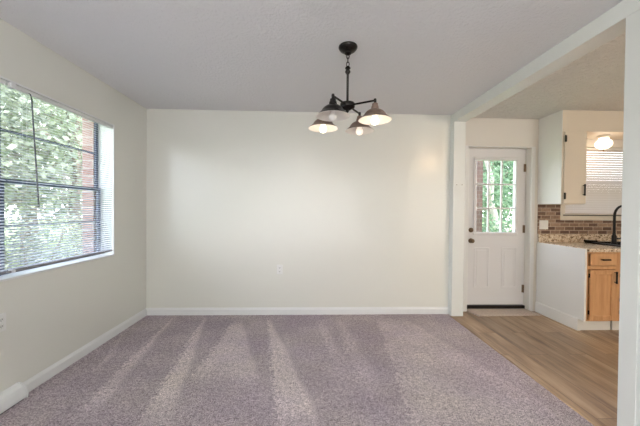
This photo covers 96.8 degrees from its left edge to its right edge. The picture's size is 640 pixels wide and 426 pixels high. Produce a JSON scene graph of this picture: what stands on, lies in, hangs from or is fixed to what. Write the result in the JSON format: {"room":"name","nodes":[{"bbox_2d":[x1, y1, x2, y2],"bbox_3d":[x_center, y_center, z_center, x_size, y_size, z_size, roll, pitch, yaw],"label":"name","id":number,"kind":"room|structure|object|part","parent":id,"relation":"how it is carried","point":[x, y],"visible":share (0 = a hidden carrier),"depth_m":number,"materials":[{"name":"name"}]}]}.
{"room":"empty dining room","nodes":[
{"label":"empty dining room","id":0,"kind":"room"},
{"bbox_2d":[0,18,146,392],"bbox_3d":[-2.001,0.083,0.043,0.140,2.540,6.630,0,1,-2],"label":"wall","id":1,"kind":"structure","parent":0,"point":[51,315],"depth_m":2.35,"materials":[{"name":"white paint"}]},
{"bbox_2d":[0,312,5,331],"bbox_3d":[-1.995,0.688,1.772,0.009,0.114,0.070,0,1,-2],"label":"wall outlet","id":2,"kind":"object","parent":1,"relation":"attached to","point":[3,315],"visible":1,"depth_m":1.79,"materials":[{"name":"white plastic"}]},
{"bbox_2d":[0,382,28,414],"bbox_3d":[-1.948,1.185,1.192,0.068,0.110,1.395,0,1,-2],"label":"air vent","id":3,"kind":"object","parent":1,"relation":"in","point":[17,392],"visible":1,"depth_m":1.81,"materials":[{"name":"white paint"}]},
{"bbox_2d":[0,76,114,281],"bbox_3d":[-2.074,-0.245,1.827,0.173,1.350,1.950,0,1,-2],"label":"window","id":4,"kind":"structure","parent":1,"relation":"in","point":[111,137],"depth_m":2.76,"materials":[{"name":"white paint"}]},
{"bbox_2d":[0,79,6,274],"bbox_3d":[-1.992,-0.219,1.342,0.028,1.228,0.941,0,1,-2],"label":"window blind","id":5,"kind":"object","parent":4,"relation":"attached to","point":[3,82],"visible":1,"depth_m":1.79,"materials":[{"name":"white paint"}]},
{"bbox_3d":[-2.167,-0.569,2.327,0.018,0.715,0.913,0,1,-2],"label":"sash","id":6,"kind":"part","parent":4,"relation":"part of","materials":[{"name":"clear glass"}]},
{"bbox_3d":[-2.151,0.086,2.336,0.018,0.647,0.913,0,1,-2],"label":"sash","id":7,"kind":"part","parent":4,"relation":"part of","materials":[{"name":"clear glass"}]},
{"bbox_3d":[-2.079,0.423,1.836,0.171,0.014,1.926,0,1,-2],"label":"sill","id":8,"kind":"part","parent":4,"relation":"part of","materials":[{"name":"white paint"}]},
{"bbox_2d":[4,82,112,272],"bbox_3d":[-2.015,-0.232,2.304,0.052,1.234,0.971,0,1,-2],"label":"window blind","id":9,"kind":"object","parent":4,"relation":"attached to","point":[10,85],"visible":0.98,"depth_m":2.14,"materials":[{"name":"white paint"}]},
{"bbox_3d":[-2.014,-0.221,1.938,0.028,1.198,0.001,0,1,-2],"label":"ladder cord","id":10,"kind":"part","parent":9,"relation":"part of","materials":[{"name":"white fabric"}]},
{"bbox_3d":[-2.032,0.375,2.311,0.022,0.015,0.965,0,1,-2],"label":"rail","id":11,"kind":"part","parent":9,"relation":"part of","materials":[{"name":"grey plastic"}]},
{"bbox_2d":[23,308,146,392],"bbox_3d":[-2.028,1.179,2.626,0.014,0.085,1.466,0,1,-2],"label":"baseboard","id":12,"kind":"structure","parent":1,"relation":"attached to","point":[46,374],"depth_m":2.37,"materials":[{"name":"white paint"}]},
{"bbox_2d":[82,117,95,253],"bbox_3d":[-2.222,0.307,1.989,0.105,3.040,3.130,0,1,-2],"label":"wall","id":13,"kind":"structure","parent":0,"point":[86,143],"depth_m":2.75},
{"bbox_2d":[0,314,593,425],"bbox_3d":[-0.171,1.329,0.101,3.743,0.120,6.780,0,1,-2],"label":"floor","id":14,"kind":"structure","parent":0,"point":[357,369],"depth_m":2.13,"materials":[{"name":"grey carpet"}]},
{"bbox_2d":[146,109,450,307],"bbox_3d":[-0.306,0.055,3.537,3.783,2.540,0.230,0,1,-2],"label":"wall","id":15,"kind":"structure","parent":0,"point":[233,197],"depth_m":3.42,"materials":[{"name":"white paint"}]},
{"bbox_2d":[277,265,282,273],"bbox_3d":[-0.485,0.680,3.419,0.070,0.114,0.009,0,1,-2],"label":"wall outlet","id":16,"kind":"object","parent":15,"relation":"attached to","point":[279,267],"visible":1,"depth_m":3.42,"materials":[{"name":"white plastic"}]},
{"bbox_2d":[146,307,447,314],"bbox_3d":[-0.242,1.185,3.432,3.643,0.085,0.014,0,1,-2],"label":"baseboard","id":17,"kind":"structure","parent":15,"relation":"attached to","point":[259,310],"depth_m":3.43,"materials":[{"name":"white paint"}]},
{"bbox_2d":[0,0,625,118],"bbox_3d":[1.591,-1.232,0.198,7.427,0.150,6.910,0,1,-2],"label":"ceiling","id":18,"kind":"structure","parent":0,"point":[421,57],"depth_m":2.10,"materials":[{"name":"white paint"}]},
{"bbox_2d":[308,41,391,134],"bbox_3d":[0.197,-0.899,2.042,0.525,0.587,0.514,0,1,-14],"label":"chandelier","id":19,"kind":"object","parent":18,"relation":"hanging from","point":[332,112],"visible":1,"depth_m":2.00,"materials":[{"name":"black metal"}]},
{"bbox_3d":[0.024,-0.654,2.152,0.056,0.092,0.056,0,1,-2],"label":"bulb","id":20,"kind":"part","parent":19,"relation":"part of","materials":[{"name":"beige glass"}]},
{"bbox_3d":[0.024,-0.698,2.151,0.225,0.115,0.225,0,1,-2],"label":"lamp shade","id":21,"kind":"part","parent":19,"relation":"part of","materials":[{"name":"brown metal"}]},
{"bbox_3d":[0.085,-0.694,1.868,0.225,0.115,0.225,0,1,-2],"label":"lamp shade","id":22,"kind":"part","parent":19,"relation":"part of","materials":[{"name":"black metal"}]},
{"bbox_3d":[0.084,-0.650,1.868,0.056,0.092,0.056,0,1,-2],"label":"bulb","id":23,"kind":"part","parent":19,"relation":"part of","materials":[{"name":"white glass"}]},
{"bbox_3d":[0.127,-0.760,1.929,0.020,0.047,0.170,1,1,34],"label":"arm","id":24,"kind":"part","parent":19,"relation":"part of","materials":[{"name":"black metal"}]},
{"bbox_3d":[0.198,-0.917,2.037,0.040,0.270,0.040,0,1,-2],"label":"stem","id":25,"kind":"part","parent":19,"relation":"part of","materials":[{"name":"black metal"}]},
{"bbox_3d":[0.307,-0.652,2.213,0.056,0.092,0.056,0,1,-2],"label":"bulb","id":26,"kind":"part","parent":19,"relation":"part of","materials":[{"name":"white glass"}]},
{"bbox_3d":[0.307,-0.697,2.212,0.225,0.115,0.225,0,1,-2],"label":"lamp shade","id":27,"kind":"part","parent":19,"relation":"part of","materials":[{"name":"brown metal"}]},
{"bbox_3d":[0.310,-0.759,1.976,0.170,0.047,0.020,1,1,29],"label":"arm","id":28,"kind":"part","parent":19,"relation":"part of","materials":[{"name":"black metal"}]},
{"bbox_3d":[0.376,-0.693,1.941,0.225,0.115,0.225,0,1,-2],"label":"lamp shade","id":29,"kind":"part","parent":19,"relation":"part of","materials":[{"name":"brown metal"}]},
{"bbox_3d":[0.375,-0.648,1.941,0.056,0.092,0.056,0,1,-2],"label":"bulb","id":30,"kind":"part","parent":19,"relation":"part of","materials":[{"name":"beige glass"}]},
{"bbox_2d":[448,122,465,315],"bbox_3d":[1.660,0.023,3.494,0.142,2.440,0.180,0,1,-2],"label":"column","id":31,"kind":"structure","parent":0,"point":[458,129],"depth_m":3.41,"materials":[{"name":"white paint"}]},
{"bbox_2d":[453,311,618,425],"bbox_3d":[3.489,1.361,0.275,3.584,0.116,6.860,0,1,-2],"label":"floor","id":32,"kind":"structure","parent":0,"point":[581,367],"depth_m":2.52,"materials":[{"name":"brown wood"}]},
{"bbox_2d":[467,309,541,315],"bbox_3d":[2.286,1.243,3.554,0.850,0.018,0.213,0,1,-2],"label":"door mat","id":33,"kind":"object","parent":32,"relation":"on","point":[478,312],"visible":0.9,"depth_m":3.52,"materials":[{"name":"beige fabric"}]},
{"bbox_2d":[451,316,598,425],"bbox_3d":[1.615,1.256,2.497,0.032,0.011,1.840,0,1,-2],"label":"trim","id":34,"kind":"structure","parent":32,"relation":"on","point":[483,340],"depth_m":2.13,"materials":[{"name":"brown wood"}]},
{"bbox_2d":[535,242,617,330],"bbox_3d":[2.946,0.820,3.291,0.380,0.882,0.676,0,1,-2],"label":"base cabinet","id":35,"kind":"object","parent":32,"relation":"on","point":[576,288],"visible":1,"depth_m":3.07,"materials":[{"name":"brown wood"}]},
{"bbox_3d":[2.759,1.194,3.333,0.014,0.130,0.569,0,1,-2],"label":"trim","id":36,"kind":"part","parent":35,"relation":"part of","materials":[{"name":"white paint"}]},
{"bbox_3d":[2.781,0.819,3.305,0.022,0.882,0.636,0,1,-2],"label":"panel","id":37,"kind":"part","parent":35,"relation":"part of","materials":[{"name":"white paint"}]},
{"bbox_3d":[2.975,0.779,3.015,0.344,0.733,0.019,0,1,-2],"label":"frame","id":38,"kind":"part","parent":35,"relation":"part of","materials":[{"name":"brown wood"}]},
{"bbox_3d":[2.978,0.866,2.998,0.277,0.530,0.019,0,1,-2],"label":"door","id":39,"kind":"part","parent":35,"relation":"part of","materials":[{"name":"brown wood"}]},
{"bbox_3d":[2.982,0.490,2.993,0.277,0.130,0.019,0,1,-2],"label":"drawer","id":40,"kind":"part","parent":35,"relation":"part of","materials":[{"name":"brown wood"}]},
{"bbox_2d":[611,252,620,329],"bbox_3d":[3.586,0.841,3.309,0.896,0.852,0.666,0,1,-2],"label":"base cabinet","id":41,"kind":"object","parent":32,"relation":"on","point":[614,324],"visible":0.12,"depth_m":3.02,"materials":[{"name":"brown wood"}]},
{"bbox_2d":[538,234,620,251],"bbox_3d":[3.929,0.348,3.330,2.298,0.135,0.642,0,1,-2],"label":"countertop","id":42,"kind":"structure","parent":41,"relation":"on","point":[569,240],"depth_m":3.59,"materials":[{"name":"stone"}]},
{"bbox_2d":[584,240,620,246],"bbox_3d":[3.649,0.452,3.344,0.675,0.222,0.465,0,1,-2],"label":"sink","id":43,"kind":"object","parent":42,"relation":"in","point":[618,244],"visible":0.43,"depth_m":3.48,"materials":[{"name":"black metal"}]},
{"bbox_2d":[610,205,621,243],"bbox_3d":[3.466,0.132,3.253,0.225,0.454,0.055,1,1,7],"label":"faucet","id":44,"kind":"object","parent":42,"relation":"on","point":[614,238],"visible":0.66,"depth_m":3.25,"materials":[{"name":"black metal"}]},
{"bbox_3d":[3.473,0.073,3.255,0.206,0.338,0.027,1,1,4],"label":"spout","id":45,"kind":"part","parent":44,"relation":"part of","materials":[{"name":"black metal"}]},
{"bbox_3d":[3.596,0.785,3.038,0.896,0.733,0.019,0,1,-2],"label":"frame","id":46,"kind":"part","parent":41,"relation":"part of","materials":[{"name":"brown wood"}]},
{"bbox_2d":[463,118,622,311],"bbox_3d":[3.396,0.086,3.678,3.342,2.540,0.100,0,1,-2],"label":"wall","id":47,"kind":"structure","parent":0,"point":[479,131],"depth_m":3.61,"materials":[{"name":"white paint"}]},
{"bbox_2d":[467,148,525,308],"bbox_3d":[2.280,0.181,3.691,0.839,2.139,0.116,0,1,-2],"label":"door","id":48,"kind":"structure","parent":47,"relation":"in","point":[495,267],"depth_m":3.69,"materials":[{"name":"white paint"}]},
{"bbox_2d":[463,146,535,310],"bbox_3d":[2.269,0.202,3.593,0.909,2.090,0.010,0,1,-2],"label":"trim","id":49,"kind":"structure","parent":47,"relation":"attached to","point":[533,161],"depth_m":3.59,"materials":[{"name":"white paint"}]},
{"bbox_2d":[539,220,547,228],"bbox_3d":[2.841,0.149,3.604,0.115,0.114,0.009,0,1,-2],"label":"switch plate","id":50,"kind":"object","parent":47,"relation":"attached to","point":[543,224],"visible":1,"depth_m":3.60,"materials":[{"name":"white plastic"}]},
{"bbox_2d":[537,131,586,204],"bbox_3d":[2.919,-0.525,3.420,0.288,0.837,0.386,0,1,-2],"label":"upper cabinet","id":51,"kind":"object","parent":47,"relation":"attached to","point":[562,156],"visible":1,"depth_m":3.27,"materials":[{"name":"beige paint"}]},
{"bbox_3d":[2.777,-0.525,3.439,0.006,0.833,0.336,0,1,-2],"label":"panel","id":52,"kind":"part","parent":51,"relation":"part of","materials":[{"name":"white paint"}]},
{"bbox_3d":[2.927,-0.523,3.287,0.282,0.837,0.016,0,1,-2],"label":"frame","id":53,"kind":"part","parent":51,"relation":"part of","materials":[{"name":"beige paint"}]},
{"bbox_3d":[2.933,-0.520,3.269,0.262,0.822,0.018,0,1,-2],"label":"door","id":54,"kind":"part","parent":51,"relation":"part of","materials":[{"name":"beige paint"}]},
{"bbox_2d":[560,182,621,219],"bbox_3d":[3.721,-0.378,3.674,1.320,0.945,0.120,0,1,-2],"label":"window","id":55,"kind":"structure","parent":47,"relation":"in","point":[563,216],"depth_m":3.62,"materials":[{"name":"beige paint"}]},
{"bbox_3d":[3.721,-0.378,3.681,1.320,0.945,0.106,0,1,-2],"label":"casing","id":56,"kind":"part","parent":55,"relation":"part of","materials":[{"name":"beige paint"}]},
{"bbox_2d":[565,148,622,214],"bbox_3d":[3.722,-0.407,3.666,1.176,0.851,0.028,0,1,-2],"label":"blind","id":57,"kind":"object","parent":55,"relation":"attached to","point":[605,200],"visible":0.54,"depth_m":3.66,"materials":[{"name":"white paint"}]},
{"bbox_3d":[3.718,0.011,3.671,1.170,0.015,0.022,0,1,-2],"label":"rail","id":58,"kind":"part","parent":57,"relation":"part of","materials":[{"name":"grey plastic"}]},
{"bbox_2d":[451,0,639,122],"bbox_3d":[1.792,-1.102,0.167,0.142,0.104,6.630,0,1,-2],"label":"beam","id":59,"kind":"structure","parent":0,"point":[611,24],"depth_m":2.00,"materials":[{"name":"white paint"}]},
{"bbox_2d":[563,110,623,139],"bbox_3d":[3.934,-1.056,3.476,2.300,0.240,0.334,0,1,-2],"label":"wall","id":60,"kind":"structure","parent":0,"point":[595,123],"depth_m":3.28,"materials":[{"name":"beige paint"}]},
{"bbox_2d":[539,110,562,137],"bbox_3d":[2.782,-1.064,3.432,0.006,0.245,0.338,0,1,-2],"label":"wall","id":61,"kind":"structure","parent":60,"relation":"attached to","point":[551,124],"depth_m":3.41,"materials":[{"name":"white paint"}]},
{"bbox_2d":[595,134,612,151],"bbox_3d":[3.443,-0.844,3.448,0.160,0.194,0.160,0,1,-2],"label":"ceiling light","id":62,"kind":"object","parent":60,"relation":"attached to","point":[603,142],"visible":1,"depth_m":3.40,"materials":[{"name":"white glass"}]},
{"bbox_3d":[3.443,-0.843,3.448,0.160,0.136,0.160,0,1,-2],"label":"globe","id":63,"kind":"part","parent":62,"relation":"part of","materials":[{"name":"white glass"}]},
{"bbox_2d":[617,9,639,425],"bbox_3d":[1.808,0.130,-0.781,0.126,2.335,4.703,0,1,-2],"label":"wall","id":64,"kind":"structure","parent":0,"point":[628,400],"depth_m":1.52,"materials":[{"name":"white paint"}]},
{"label":"outside","id":65,"kind":"structure","parent":0,"visible":0},
{"bbox_2d":[4,219,511,267],"bbox_3d":[-0.383,1.770,10.016,80.000,0.150,100.000,0,1,-2],"label":"ground","id":66,"kind":"structure","parent":65,"point":[51,219],"depth_m":18.23,"materials":[{"name":"green plant"}]},
{"bbox_2d":[1,143,32,213],"bbox_3d":[-10.963,-2.764,6.419,5.972,8.843,6.378,0,1,-2],"label":"tree","id":67,"kind":"object","parent":66,"relation":"on","point":[7,143],"visible":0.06,"depth_m":8.22,"materials":[{"name":"green plant"}]},
{"bbox_2d":[2,96,75,247],"bbox_3d":[-12.749,-3.290,12.381,7.680,9.706,7.384,0,1,-2],"label":"tree","id":68,"kind":"object","parent":66,"relation":"on","point":[15,96],"visible":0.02,"depth_m":11.10,"materials":[{"name":"green plant"}]},
{"bbox_2d":[0,84,81,238],"bbox_3d":[-7.620,-1.621,6.368,4.577,6.621,4.426,0,1,-2],"label":"tree","id":69,"kind":"object","parent":66,"relation":"on","point":[3,93],"visible":0.5,"depth_m":6.70,"materials":[{"name":"green plant"}]},
{"bbox_2d":[0,86,81,257],"bbox_3d":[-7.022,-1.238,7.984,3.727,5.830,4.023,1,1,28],"label":"tree","id":70,"kind":"object","parent":66,"relation":"on","point":[55,133],"visible":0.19,"depth_m":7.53,"materials":[{"name":"green plant"}]},
{"bbox_2d":[4,208,81,269],"bbox_3d":[-4.704,0.828,4.568,1.319,1.810,1.673,1,1,36],"label":"shrub","id":71,"kind":"object","parent":66,"relation":"on","point":[6,257],"visible":0.22,"depth_m":4.52,"materials":[{"name":"green plant"}]},
{"bbox_2d":[28,111,81,239],"bbox_3d":[-10.145,-2.818,13.311,5.491,8.775,5.518,0,1,-43],"label":"tree","id":72,"kind":"object","parent":66,"relation":"on","point":[56,111],"visible":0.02,"depth_m":11.54,"materials":[{"name":"green plant"}]},
{"bbox_2d":[53,211,81,257],"bbox_3d":[-5.180,0.679,6.546,1.535,2.052,1.756,0,1,-2],"label":"shrub","id":73,"kind":"object","parent":66,"relation":"on","point":[79,211],"visible":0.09,"depth_m":6.17,"materials":[{"name":"green plant"}]},
{"bbox_2d":[476,161,482,231],"bbox_3d":[2.902,0.396,5.365,0.200,2.770,0.200,0,1,-2],"label":"pillar","id":74,"kind":"structure","parent":66,"relation":"on","point":[479,163],"depth_m":5.26,"materials":[{"name":"brick"}]},
{"bbox_2d":[482,213,511,231],"bbox_3d":[3.733,0.871,6.092,1.316,1.833,1.412,0,1,-2],"label":"shrub","id":75,"kind":"object","parent":66,"relation":"on","point":[493,224],"visible":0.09,"depth_m":6.00,"materials":[{"name":"green plant"}]},
{"bbox_2d":[482,161,512,231],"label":"door window","id":76,"kind":"structure","parent":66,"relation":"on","point":[493,194],"depth_m":7.45,"materials":[{"name":"white"}]},
{"bbox_2d":[482,161,512,227],"bbox_3d":[6.274,-1.311,10.433,5.037,6.154,4.454,0,1,-28],"label":"tree","id":77,"kind":"object","parent":66,"relation":"on","point":[495,163],"visible":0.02,"depth_m":10.38,"materials":[{"name":"green plant"}]}
]}

